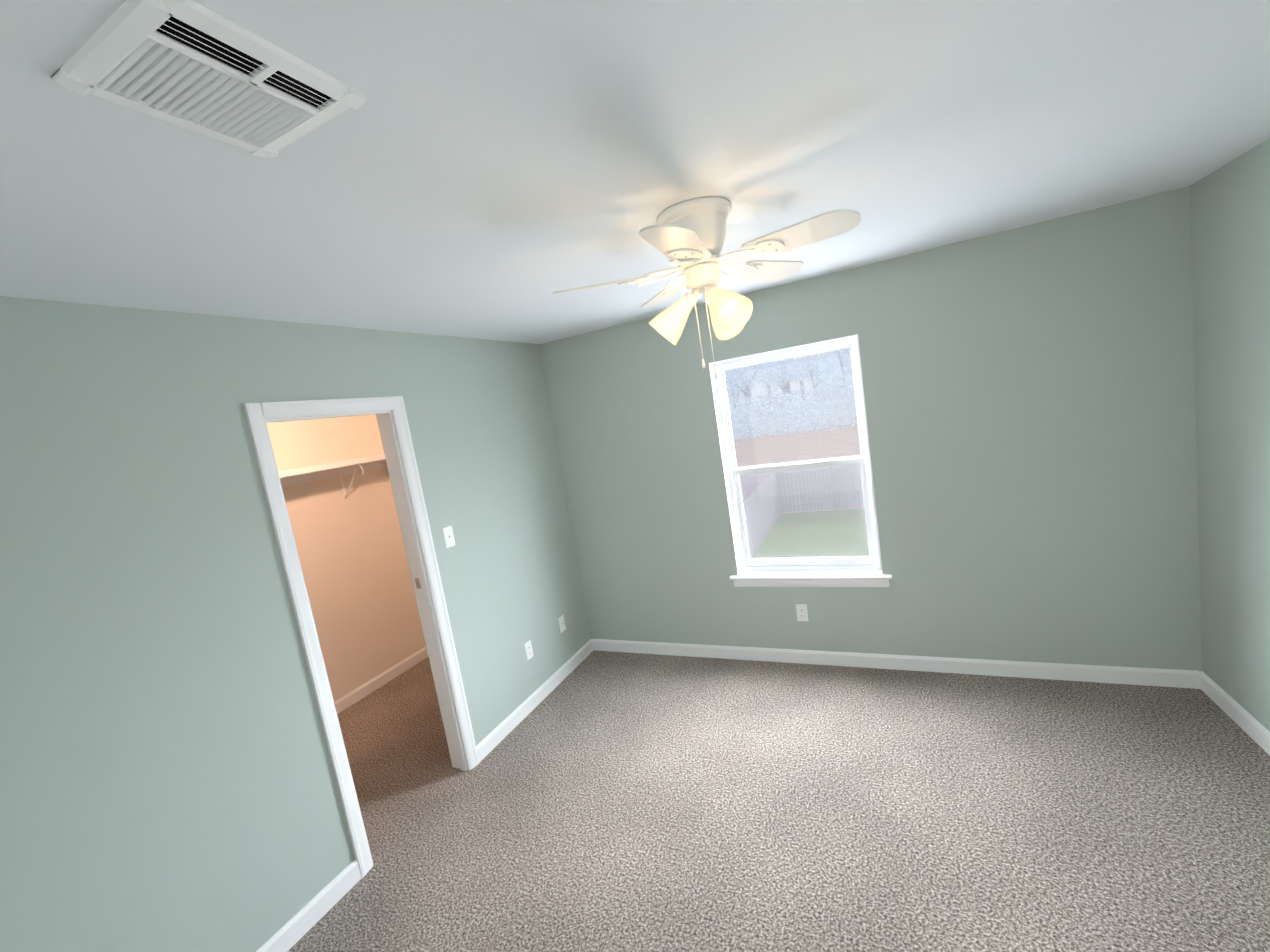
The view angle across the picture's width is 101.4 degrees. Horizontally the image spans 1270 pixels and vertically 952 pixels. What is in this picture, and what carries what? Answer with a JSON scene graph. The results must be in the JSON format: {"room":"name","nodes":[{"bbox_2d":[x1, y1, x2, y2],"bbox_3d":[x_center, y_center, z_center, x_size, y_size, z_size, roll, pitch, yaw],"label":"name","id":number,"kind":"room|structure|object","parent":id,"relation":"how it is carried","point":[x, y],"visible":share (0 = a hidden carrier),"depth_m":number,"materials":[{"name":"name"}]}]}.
{"room":"empty bedroom","nodes":[
{"label":"empty bedroom","id":0,"kind":"room"},
{"bbox_2d":[0,296,590,951],"bbox_3d":[-1.362,0.542,2.388,0.120,2.440,3.780,-6,8,26],"label":"wall","id":1,"kind":"structure","parent":0,"point":[168,782],"depth_m":1.83,"materials":[{"name":"green paint"}]},
{"bbox_2d":[256,859,361,951],"bbox_3d":[-1.551,1.870,1.564,0.014,0.092,1.623,-6,8,26],"label":"baseboard","id":2,"kind":"structure","parent":1,"relation":"attached to","point":[290,933],"depth_m":2.10,"materials":[{"name":"white wood"}]},
{"bbox_2d":[243,396,478,877],"bbox_3d":[-1.271,0.684,2.533,0.142,2.099,0.759,-6,8,26],"label":"door frame","id":3,"kind":"structure","parent":1,"relation":"attached to","point":[256,414],"depth_m":2.64,"materials":[{"name":"white wood"}]},
{"bbox_2d":[442,525,454,548],"bbox_3d":[-1.044,0.343,2.932,0.019,0.115,0.070,-6,8,26],"label":"light switch","id":4,"kind":"object","parent":1,"relation":"attached to","point":[448,536],"visible":1,"depth_m":2.93,"materials":[{"name":"white plastic"}]},
{"bbox_2d":[524,640,533,660],"bbox_3d":[-0.707,1.164,3.475,0.007,0.115,0.070,-6,8,26],"label":"outlet","id":5,"kind":"object","parent":1,"relation":"attached to","point":[529,650],"visible":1,"depth_m":3.47,"materials":[{"name":"white plastic"}]},
{"bbox_2d":[476,639,595,762],"bbox_3d":[-0.628,1.478,3.566,0.014,0.092,1.338,-6,8,26],"label":"baseboard","id":6,"kind":"structure","parent":1,"relation":"attached to","point":[507,725],"depth_m":3.42,"materials":[{"name":"white wood"}]},
{"bbox_2d":[558,615,565,632],"bbox_3d":[-0.535,1.092,3.841,0.014,0.115,0.070,-6,8,26],"label":"outlet plate","id":7,"kind":"object","parent":1,"relation":"attached to","point":[562,626],"visible":1,"depth_m":3.84,"materials":[{"name":"white plastic"}]},
{"bbox_2d":[266,414,425,701],"bbox_3d":[-2.690,0.663,3.124,0.120,2.440,3.240,-6,8,26],"label":"wall","id":8,"kind":"structure","parent":0,"point":[355,569],"depth_m":4.01,"materials":[{"name":"beige paint"}]},
{"bbox_2d":[278,454,386,497],"bbox_3d":[-2.567,0.202,2.978,0.309,0.281,3.000,-6,8,26],"label":"closet shelf","id":9,"kind":"object","parent":8,"relation":"attached to","point":[312,473],"visible":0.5,"depth_m":3.82,"materials":[{"name":"white wood"}]},
{"bbox_2d":[334,647,427,713],"bbox_3d":[-2.447,1.808,3.237,0.014,0.092,3.000,-6,8,26],"label":"baseboard","id":10,"kind":"structure","parent":8,"relation":"attached to","point":[343,703],"depth_m":4.12,"materials":[{"name":"white wood"}]},
{"bbox_2d":[375,414,425,644],"bbox_3d":[-1.365,0.321,4.192,1.400,2.440,0.120,-6,8,26],"label":"wall","id":11,"kind":"structure","parent":0,"point":[401,532],"depth_m":4.45,"materials":[{"name":"beige paint"}]},
{"bbox_2d":[0,0,1269,343],"bbox_3d":[-0.566,-0.815,1.778,5.360,0.120,4.060,-6,8,26],"label":"ceiling","id":12,"kind":"structure","parent":0,"point":[500,170],"depth_m":1.23,"materials":[{"name":"white paint"}]},
{"bbox_2d":[51,0,366,157],"bbox_3d":[-0.659,-0.617,0.833,0.292,0.012,0.304,-6,8,26],"label":"ceiling vent","id":13,"kind":"object","parent":12,"relation":"in","point":[193,65],"visible":0.98,"depth_m":0.79,"materials":[{"name":"white metal"}]},
{"bbox_2d":[553,197,860,377],"bbox_3d":[0.236,-0.596,1.711,0.957,0.543,0.944,-6,8,26],"label":"ceiling fan","id":14,"kind":"object","parent":12,"relation":"hanging from","point":[689,235],"visible":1,"depth_m":1.64,"materials":[{"name":"white plastic"}]},
{"bbox_2d":[287,650,1269,951],"bbox_3d":[-0.167,1.695,2.086,5.360,0.120,4.060,-6,8,26],"label":"floor","id":15,"kind":"structure","parent":0,"point":[595,800],"depth_m":2.23,"materials":[{"name":"carpet"}]},
{"bbox_2d":[539,186,1201,671],"bbox_3d":[0.437,0.098,3.675,5.360,2.440,0.160,-6,8,26],"label":"wall","id":16,"kind":"structure","parent":0,"point":[1031,408],"depth_m":2.90,"materials":[{"name":"green paint"}]},
{"bbox_2d":[708,334,882,575],"bbox_3d":[1.019,-0.075,3.334,0.906,1.460,0.090,-6,8,26],"label":"window frame","id":17,"kind":"structure","parent":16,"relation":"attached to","point":[724,462],"depth_m":3.46,"materials":[{"name":"white wood"}]},
{"bbox_2d":[713,336,880,570],"bbox_3d":[1.052,-0.088,3.405,0.894,1.450,0.072,-6,8,26],"label":"window","id":18,"kind":"structure","parent":16,"relation":"in","point":[871,561],"depth_m":3.40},
{"bbox_2d":[795,604,807,620],"bbox_3d":[1.103,0.904,3.433,0.070,0.115,0.007,-6,8,26],"label":"outlet","id":19,"kind":"object","parent":16,"relation":"attached to","point":[801,612],"visible":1,"depth_m":3.43,"materials":[{"name":"white plastic"}]},
{"bbox_2d":[730,570,891,586],"bbox_3d":[1.131,0.678,3.410,1.002,0.078,0.122,-6,8,26],"label":"window sill","id":20,"kind":"structure","parent":16,"relation":"attached to","point":[843,578],"depth_m":3.37,"materials":[{"name":"white wood"}]},
{"bbox_2d":[592,639,1195,688],"bbox_3d":[1.253,1.198,3.418,3.570,0.092,0.014,-6,8,26],"label":"baseboard","id":21,"kind":"structure","parent":16,"relation":"attached to","point":[1038,670],"depth_m":3.16,"materials":[{"name":"white wood"}]},
{"bbox_2d":[1190,138,1269,731],"bbox_3d":[1.977,0.208,0.784,0.120,2.440,3.780,-6,8,26],"label":"wall","id":22,"kind":"structure","parent":0,"point":[1230,224],"depth_m":2.22,"materials":[{"name":"green paint"}]},
{"bbox_2d":[1196,671,1269,754],"bbox_3d":[2.100,1.365,0.954,0.014,0.092,3.780,-6,8,26],"label":"baseboard","id":23,"kind":"structure","parent":22,"relation":"attached to","point":[1234,710],"depth_m":2.38,"materials":[{"name":"white wood"}]},
{"label":"outside","id":24,"kind":"structure","parent":0,"visible":0},
{"bbox_2d":[730,406,868,558],"bbox_3d":[31.499,-8.624,72.559,300.000,0.302,168.000,-6,8,26],"label":"ground","id":25,"kind":"structure","parent":24,"point":[762,450],"depth_m":21.16,"materials":[{"name":"green plant"}]},
{"bbox_2d":[724,347,857,441],"bbox_3d":[18.893,-21.594,88.065,84.747,27.757,68.116,-6,8,26],"label":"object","id":26,"kind":"object","parent":25,"relation":"on","point":[748,423],"depth_m":59.36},
{"bbox_2d":[739,464,863,558],"bbox_3d":[2.995,2.201,13.140,26.132,2.045,17.658,-6,8,26],"label":"fence","id":27,"kind":"object","parent":25,"relation":"on","point":[792,491],"depth_m":20.40,"materials":[{"name":"grey wood"}]}
]}

